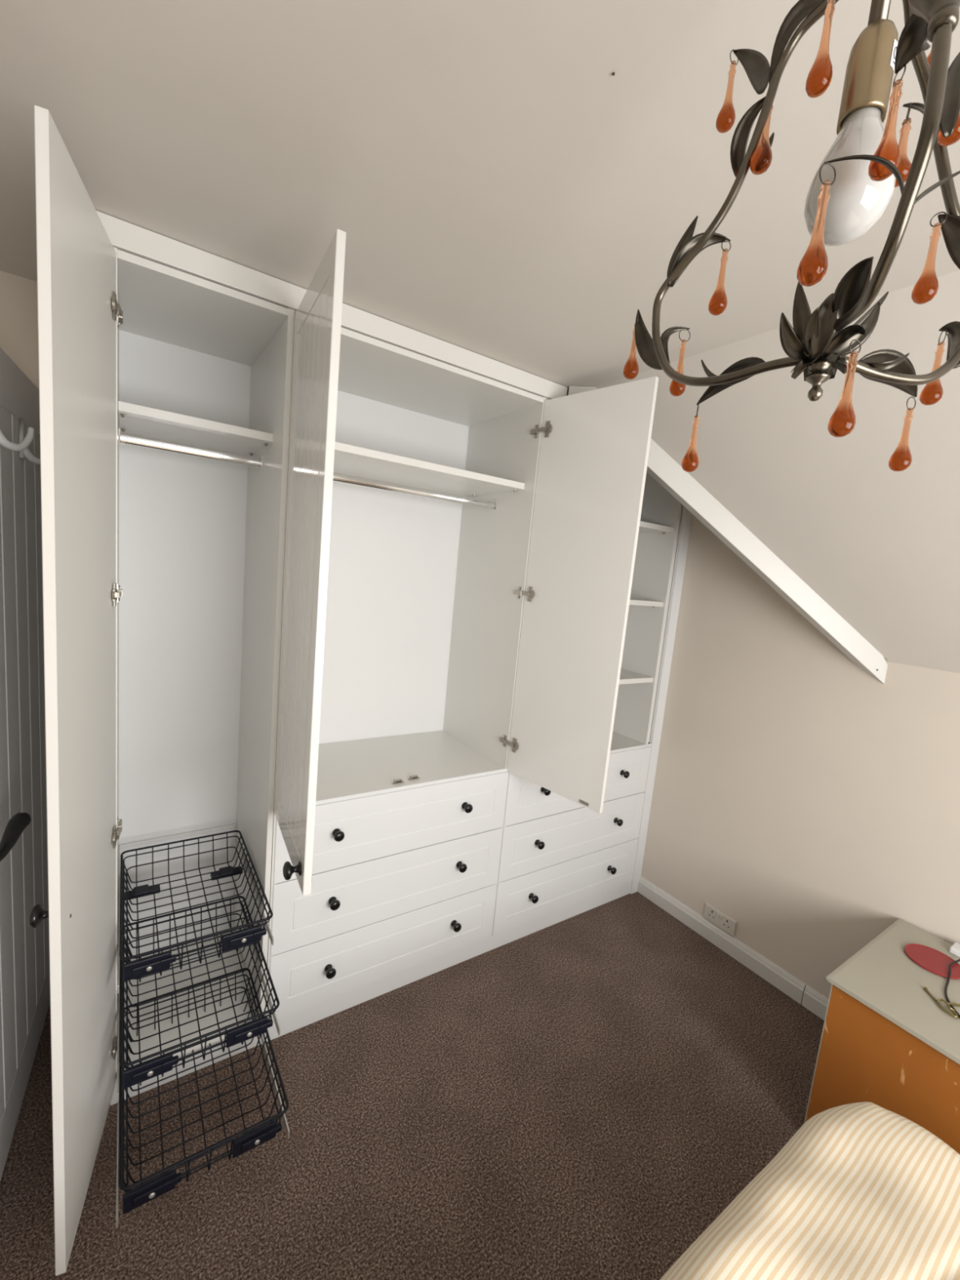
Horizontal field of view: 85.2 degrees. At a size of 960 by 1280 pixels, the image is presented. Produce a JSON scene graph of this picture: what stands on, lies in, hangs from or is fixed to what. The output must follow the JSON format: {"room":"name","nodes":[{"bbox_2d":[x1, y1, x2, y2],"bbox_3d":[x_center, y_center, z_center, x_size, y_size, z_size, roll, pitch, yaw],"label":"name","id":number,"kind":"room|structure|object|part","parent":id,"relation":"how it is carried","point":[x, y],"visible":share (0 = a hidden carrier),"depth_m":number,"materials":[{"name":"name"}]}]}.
{"room":"bedroom","nodes":[
{"label":"bedroom","id":0,"kind":"room"},
{"bbox_2d":[0,271,460,424],"bbox_3d":[-0.732,0.079,2.087,3.402,2.256,0.070,0,9,-34],"label":"wall","id":1,"kind":"structure","parent":0,"point":[19,326],"depth_m":1.47,"materials":[{"name":"paint"}]},
{"bbox_2d":[0,347,50,1181],"bbox_3d":[-1.122,0.308,1.273,0.116,1.925,0.862,1,9,-30],"label":"door","id":2,"kind":"structure","parent":1,"relation":"in","point":[24,953],"depth_m":1.34,"materials":[{"name":"paint"}]},
{"bbox_3d":[-0.977,0.413,1.053,0.051,0.057,0.185,3,8,-19],"label":"handle","id":3,"kind":"part","parent":2,"relation":"part of","materials":[{"name":"black metal"}]},
{"bbox_2d":[0,891,824,1279],"bbox_3d":[0.112,1.488,0.844,3.402,0.044,3.524,0,9,-34],"label":"floor","id":4,"kind":"structure","parent":0,"point":[581,1096],"depth_m":1.46,"materials":[{"name":"brown carpet"}]},
{"bbox_2d":[28,105,294,1275],"bbox_3d":[-0.820,0.166,1.402,0.512,2.110,0.908,0,9,-34],"label":"wardrobe","id":5,"kind":"object","parent":4,"relation":"on","point":[164,464],"visible":0.9,"depth_m":1.49,"materials":[{"name":"white wood"}]},
{"bbox_3d":[-0.813,0.511,0.972,0.041,0.040,0.039,0,9,-34],"label":"door knob","id":6,"kind":"part","parent":5,"relation":"part of","materials":[{"name":"black metal"}]},
{"bbox_3d":[-0.829,0.210,1.100,0.018,2.094,0.414,2,8,-24],"label":"door","id":7,"kind":"part","parent":5,"relation":"part of","materials":[{"name":"white wood"}]},
{"bbox_3d":[-1.045,0.133,1.494,0.016,2.110,0.498,0,9,-34],"label":"panel","id":8,"kind":"part","parent":5,"relation":"part of","materials":[{"name":"white wood"}]},
{"bbox_3d":[-1.094,0.907,1.903,0.367,0.427,0.013,0,9,-34],"label":"rail","id":9,"kind":"part","parent":5,"relation":"part of","materials":[{"name":"black metal"}]},
{"bbox_3d":[-1.025,0.103,1.804,0.367,2.091,0.005,0,9,-34],"label":"panel","id":10,"kind":"part","parent":5,"relation":"part of","materials":[{"name":"white wood"}]},
{"bbox_3d":[-0.981,1.167,1.737,0.369,0.018,0.493,0,9,-34],"label":"panel","id":11,"kind":"part","parent":5,"relation":"part of","materials":[{"name":"white wood"}]},
{"bbox_3d":[-0.827,-0.549,1.516,0.369,0.029,0.015,0,9,-34],"label":"hanging rail","id":12,"kind":"part","parent":5,"relation":"part of","materials":[{"name":"silver metal"}]},
{"bbox_2d":[117,830,273,993],"bbox_3d":[-0.868,0.778,1.569,0.360,0.106,0.543,0,9,-34],"label":"wire basket","id":13,"kind":"object","parent":5,"relation":"attached to","point":[140,968],"visible":1,"depth_m":1.51,"materials":[{"name":"metal"}]},
{"bbox_2d":[118,400,272,456],"bbox_3d":[-0.851,-0.612,1.551,0.367,0.023,0.368,0,9,-34],"label":"shelf","id":14,"kind":"object","parent":5,"relation":"attached to","point":[133,419],"depth_m":1.47,"materials":[{"name":"white wood"}]},
{"bbox_2d":[116,896,279,1102],"bbox_3d":[-0.825,0.980,1.505,0.360,0.101,0.543,0,9,-34],"label":"wire basket","id":15,"kind":"object","parent":5,"relation":"in","point":[133,1075],"visible":0.84,"depth_m":1.38,"materials":[{"name":"metal"}]},
{"bbox_2d":[115,968,289,1227],"bbox_3d":[-0.771,1.179,1.425,0.360,0.101,0.543,0,9,-34],"label":"wire basket","id":16,"kind":"object","parent":5,"relation":"in","point":[135,1197],"visible":0.92,"depth_m":1.30,"materials":[{"name":"metal"}]},
{"bbox_3d":[-0.790,-0.897,1.462,0.367,0.018,0.493,0,9,-34],"label":"panel","id":17,"kind":"part","parent":5,"relation":"part of","materials":[{"name":"white wood"}]},
{"bbox_3d":[-0.729,0.134,1.709,0.016,2.110,0.498,0,9,-34],"label":"panel","id":18,"kind":"part","parent":5,"relation":"part of","materials":[{"name":"white wood"}]},
{"bbox_2d":[110,881,631,1105],"bbox_3d":[-0.129,1.250,2.043,2.152,0.067,0.014,0,9,-34],"label":"board","id":19,"kind":"object","parent":4,"relation":"on","point":[291,1023],"visible":0.56,"depth_m":1.90,"materials":[{"name":"white wood"}]},
{"bbox_2d":[265,229,658,1022],"bbox_3d":[-0.229,0.169,1.794,1.070,2.110,0.953,0,9,-34],"label":"wardrobe","id":20,"kind":"object","parent":4,"relation":"on","point":[456,597],"visible":0.99,"depth_m":1.87,"materials":[{"name":"white wood"}]},
{"bbox_3d":[-0.714,0.134,1.719,0.016,2.110,0.498,0,9,-34],"label":"panel","id":21,"kind":"part","parent":20,"relation":"part of","materials":[{"name":"white wood"}]},
{"bbox_3d":[-0.430,0.526,1.195,0.039,0.041,0.041,0,9,-34],"label":"door knob","id":22,"kind":"part","parent":20,"relation":"part of","materials":[{"name":"black metal"}]},
{"bbox_3d":[-0.436,-0.139,1.279,0.018,1.381,0.438,1,9,-30],"label":"door","id":23,"kind":"part","parent":20,"relation":"part of","materials":[{"name":"white wood"}]},
{"bbox_3d":[-0.495,1.094,1.723,0.034,0.034,0.038,0,9,-34],"label":"drawer knob","id":24,"kind":"part","parent":20,"relation":"part of","materials":[{"name":"black metal"}]},
{"bbox_2d":[96,210,567,399],"bbox_3d":[-0.264,-0.897,1.521,1.398,0.056,0.014,0,9,-34],"label":"board","id":25,"kind":"object","parent":20,"relation":"on","point":[124,236],"visible":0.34,"depth_m":1.35,"materials":[{"name":"white wood"}]},
{"bbox_3d":[-0.472,0.854,1.691,0.034,0.034,0.038,0,9,-34],"label":"drawer knob","id":26,"kind":"part","parent":20,"relation":"part of","materials":[{"name":"black metal"}]},
{"bbox_3d":[-0.451,0.620,1.659,0.034,0.034,0.038,0,9,-34],"label":"drawer knob","id":27,"kind":"part","parent":20,"relation":"part of","materials":[{"name":"black metal"}]},
{"bbox_3d":[-0.305,1.100,1.886,0.871,0.232,0.016,0,9,-34],"label":"drawer","id":28,"kind":"part","parent":20,"relation":"part of","materials":[{"name":"white wood"}]},
{"bbox_3d":[-0.283,0.864,1.855,0.871,0.239,0.016,0,9,-34],"label":"drawer","id":29,"kind":"part","parent":20,"relation":"part of","materials":[{"name":"white wood"}]},
{"bbox_3d":[-0.261,0.629,1.823,0.871,0.231,0.016,0,9,-34],"label":"drawer","id":30,"kind":"part","parent":20,"relation":"part of","materials":[{"name":"white wood"}]},
{"bbox_3d":[-0.496,0.105,2.165,0.847,2.091,0.005,0,9,-34],"label":"panel","id":31,"kind":"part","parent":20,"relation":"part of","materials":[{"name":"white wood"}]},
{"bbox_2d":[315,730,505,800],"bbox_3d":[-0.387,0.469,2.004,0.848,0.016,0.492,0,9,-34],"label":"shelf","id":32,"kind":"object","parent":20,"relation":"attached to","point":[378,766],"depth_m":1.99,"materials":[{"name":"white wood"}]},
{"bbox_3d":[-0.289,-0.542,1.864,0.848,0.029,0.015,0,9,-34],"label":"hanging rail","id":33,"kind":"part","parent":20,"relation":"part of","materials":[{"name":"silver metal"}]},
{"bbox_2d":[333,441,524,496],"bbox_3d":[-0.303,-0.609,1.885,0.847,0.023,0.432,0,9,-34],"label":"shelf","id":34,"kind":"object","parent":20,"relation":"attached to","point":[349,460],"depth_m":1.85,"materials":[{"name":"white wood"}]},
{"bbox_3d":[-0.260,-0.896,1.823,0.847,0.018,0.493,0,9,-34],"label":"panel","id":35,"kind":"part","parent":20,"relation":"part of","materials":[{"name":"white wood"}]},
{"bbox_3d":[-0.091,1.095,1.998,0.034,0.034,0.038,0,9,-34],"label":"drawer knob","id":36,"kind":"part","parent":20,"relation":"part of","materials":[{"name":"black metal"}]},
{"bbox_3d":[-0.069,0.855,1.966,0.034,0.034,0.038,0,9,-34],"label":"drawer knob","id":37,"kind":"part","parent":20,"relation":"part of","materials":[{"name":"black metal"}]},
{"bbox_3d":[-0.047,0.621,1.935,0.034,0.034,0.038,0,9,-34],"label":"drawer knob","id":38,"kind":"part","parent":20,"relation":"part of","materials":[{"name":"black metal"}]},
{"bbox_3d":[-0.001,0.136,2.205,0.016,2.110,0.498,0,9,-34],"label":"panel","id":39,"kind":"part","parent":20,"relation":"part of","materials":[{"name":"white wood"}]},
{"bbox_3d":[0.320,-0.138,1.803,0.018,1.381,0.429,-2,10,-44],"label":"door","id":40,"kind":"part","parent":20,"relation":"part of","materials":[{"name":"white wood"}]},
{"bbox_3d":[0.354,0.555,1.777,0.003,0.011,0.037,-2,10,-44],"label":"strike plate","id":41,"kind":"part","parent":20,"relation":"part of","materials":[{"name":"silver metal"}]},
{"bbox_2d":[491,398,682,936],"bbox_3d":[0.378,0.140,2.438,0.872,2.110,0.541,0,9,-34],"label":"tall cabinet","id":42,"kind":"object","parent":4,"relation":"on","point":[557,852],"visible":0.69,"depth_m":2.43,"materials":[{"name":"white wood"}]},
{"bbox_3d":[0.013,0.136,2.215,0.016,2.110,0.498,0,9,-34],"label":"panel","id":43,"kind":"part","parent":42,"relation":"part of","materials":[{"name":"white wood"}]},
{"bbox_3d":[0.228,1.096,2.215,0.034,0.034,0.038,0,9,-34],"label":"drawer knob","id":44,"kind":"part","parent":42,"relation":"part of","materials":[{"name":"black metal"}]},
{"bbox_3d":[0.250,0.856,2.183,0.034,0.034,0.038,0,9,-34],"label":"drawer knob","id":45,"kind":"part","parent":42,"relation":"part of","materials":[{"name":"black metal"}]},
{"bbox_3d":[0.272,0.622,2.152,0.034,0.034,0.038,0,9,-34],"label":"drawer knob","id":46,"kind":"part","parent":42,"relation":"part of","materials":[{"name":"black metal"}]},
{"bbox_3d":[0.417,1.101,2.378,0.869,0.232,0.016,0,9,-34],"label":"drawer","id":47,"kind":"part","parent":42,"relation":"part of","materials":[{"name":"white wood"}]},
{"bbox_3d":[0.439,0.866,2.347,0.869,0.239,0.016,0,9,-34],"label":"drawer","id":48,"kind":"part","parent":42,"relation":"part of","materials":[{"name":"white wood"}]},
{"bbox_3d":[0.461,0.631,2.316,0.869,0.231,0.016,0,9,-34],"label":"drawer","id":49,"kind":"part","parent":42,"relation":"part of","materials":[{"name":"white wood"}]},
{"bbox_3d":[0.630,1.097,2.490,0.034,0.034,0.038,0,9,-34],"label":"drawer knob","id":50,"kind":"part","parent":42,"relation":"part of","materials":[{"name":"black metal"}]},
{"bbox_3d":[0.653,0.856,2.458,0.034,0.034,0.038,0,9,-34],"label":"drawer knob","id":51,"kind":"part","parent":42,"relation":"part of","materials":[{"name":"black metal"}]},
{"bbox_3d":[0.674,0.623,2.426,0.034,0.034,0.038,0,9,-34],"label":"drawer knob","id":52,"kind":"part","parent":42,"relation":"part of","materials":[{"name":"black metal"}]},
{"bbox_3d":[0.327,0.470,2.491,0.816,0.016,0.492,0,9,-34],"label":"shelf","id":53,"kind":"part","parent":42,"relation":"part of","materials":[{"name":"white wood"}]},
{"bbox_3d":[0.354,0.151,2.452,0.814,0.023,0.480,0,9,-34],"label":"shelf","id":54,"kind":"part","parent":42,"relation":"part of","materials":[{"name":"white wood"}]},
{"bbox_3d":[0.387,-0.205,2.405,0.814,0.023,0.480,0,9,-34],"label":"shelf","id":55,"kind":"part","parent":42,"relation":"part of","materials":[{"name":"white wood"}]},
{"bbox_3d":[0.700,0.137,2.683,0.016,2.110,0.498,0,9,-34],"label":"panel","id":56,"kind":"part","parent":42,"relation":"part of","materials":[{"name":"white wood"}]},
{"bbox_3d":[0.418,-0.543,2.360,0.814,0.023,0.480,0,9,-34],"label":"shelf","id":57,"kind":"part","parent":42,"relation":"part of","materials":[{"name":"white wood"}]},
{"bbox_2d":[804,918,959,1154],"bbox_3d":[1.283,1.228,1.489,0.544,0.515,0.402,0,9,-34],"label":"dresser","id":58,"kind":"object","parent":4,"relation":"on","point":[886,1042],"visible":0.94,"depth_m":1.40,"materials":[{"name":"orange wood"}]},
{"bbox_3d":[1.306,0.981,1.456,0.544,0.014,0.402,0,9,-34],"label":"panel","id":59,"kind":"part","parent":58,"relation":"part of","materials":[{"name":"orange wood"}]},
{"bbox_2d":[904,943,959,978],"bbox_3d":[1.358,0.961,1.562,0.139,0.007,0.139,0,9,-34],"label":"mat","id":60,"kind":"object","parent":58,"relation":"on","point":[934,961],"visible":0.99,"depth_m":1.56,"materials":[{"name":"red plastic"}]},
{"bbox_2d":[923,986,959,1018],"bbox_3d":[1.234,0.968,1.396,0.073,0.019,0.078,-2,11,-45],"label":"metal fitting","id":61,"kind":"object","parent":58,"relation":"on","point":[955,1015],"visible":1,"depth_m":1.39,"materials":[{"name":"gold metal"}]},
{"bbox_2d":[944,959,959,1017],"bbox_3d":[1.327,0.971,1.441,0.081,0.015,0.345,10,9,30],"label":"cable","id":62,"kind":"object","parent":58,"relation":"on","point":[957,960],"visible":1,"depth_m":1.47,"materials":[{"name":"black plastic"}]},
{"bbox_2d":[949,942,959,957],"bbox_3d":[1.484,0.960,1.608,0.053,0.019,0.046,0,9,-34],"label":"box","id":63,"kind":"object","parent":58,"relation":"on","point":[954,948],"visible":1,"depth_m":1.61,"materials":[{"name":"white plastic"}]},
{"bbox_3d":[0.432,1.360,0.354,1.619,0.361,0.915,0,9,-34],"label":"bed","id":64,"kind":"object","parent":4,"relation":"on","visible":0},
{"bbox_2d":[659,1102,959,1279],"bbox_3d":[0.479,1.237,0.417,1.617,0.364,1.002,0,9,-34],"label":"duvet","id":65,"kind":"object","parent":64,"relation":"on","point":[861,1190],"visible":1,"depth_m":0.93,"materials":[{"name":"fabric"}]},
{"bbox_2d":[0,0,959,673],"bbox_3d":[0.293,-0.334,0.608,3.252,0.917,3.348,0,9,-34],"label":"ceiling","id":66,"kind":"structure","parent":0,"point":[508,182],"depth_m":0.97,"materials":[{"name":"paint"}]},
{"bbox_2d":[622,0,959,471],"bbox_3d":[0.350,-0.445,0.460,0.272,0.561,0.358,4,8,-11],"label":"chandelier","id":67,"kind":"object","parent":66,"relation":"hanging from","point":[856,180],"visible":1,"depth_m":0.42,"materials":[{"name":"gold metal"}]},
{"bbox_3d":[0.246,-0.404,0.494,0.008,0.309,0.166,-1,10,-40],"label":"arm","id":68,"kind":"part","parent":67,"relation":"part of"},
{"bbox_3d":[0.304,-0.379,0.426,0.062,0.096,0.062,0,9,-34],"label":"light bulb","id":69,"kind":"part","parent":67,"relation":"part of","materials":[{"name":"white glass"}]},
{"bbox_3d":[0.323,-0.584,0.399,0.032,0.222,0.032,0,9,-34],"label":"stem","id":70,"kind":"part","parent":67,"relation":"part of","materials":[{"name":"metal"}]},
{"bbox_3d":[0.278,-0.380,0.345,0.008,0.312,0.159,8,8,17],"label":"arm","id":71,"kind":"part","parent":67,"relation":"part of"},
{"bbox_3d":[0.390,-0.381,0.443,0.150,0.311,0.069,0,9,-34],"label":"arm","id":72,"kind":"part","parent":67,"relation":"part of"},
{"bbox_2d":[640,505,959,999],"bbox_3d":[1.580,0.356,1.621,0.070,2.256,3.348,0,9,-34],"label":"wall","id":73,"kind":"structure","parent":0,"point":[811,800],"depth_m":2.05,"materials":[{"name":"paint"}]},
{"bbox_2d":[630,506,692,893],"bbox_3d":[0.888,0.183,2.519,0.060,2.234,0.016,0,9,-34],"label":"strip","id":74,"kind":"object","parent":73,"relation":"attached to","point":[686,516],"visible":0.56,"depth_m":2.51,"materials":[{"name":"white wood"}]},
{"bbox_2d":[702,902,736,936],"bbox_3d":[1.059,1.236,2.308,0.011,0.070,0.147,0,9,-34],"label":"wall socket","id":75,"kind":"object","parent":73,"relation":"attached to","point":[727,924],"visible":1,"depth_m":2.30,"materials":[{"name":"plastic"}]},
{"bbox_2d":[568,386,887,684],"bbox_3d":[0.869,-0.388,1.884,1.193,0.951,0.073,7,8,10],"label":"trim","id":76,"kind":"structure","parent":73,"relation":"attached to","point":[661,466],"depth_m":1.84,"materials":[{"name":"white wood"}]},
{"bbox_2d":[637,875,828,1020],"bbox_3d":[1.593,1.471,1.522,0.015,0.080,2.816,0,9,-34],"label":"baseboard","id":77,"kind":"structure","parent":73,"relation":"attached to","point":[773,974],"depth_m":2.22,"materials":[{"name":"white wood"}]}
]}

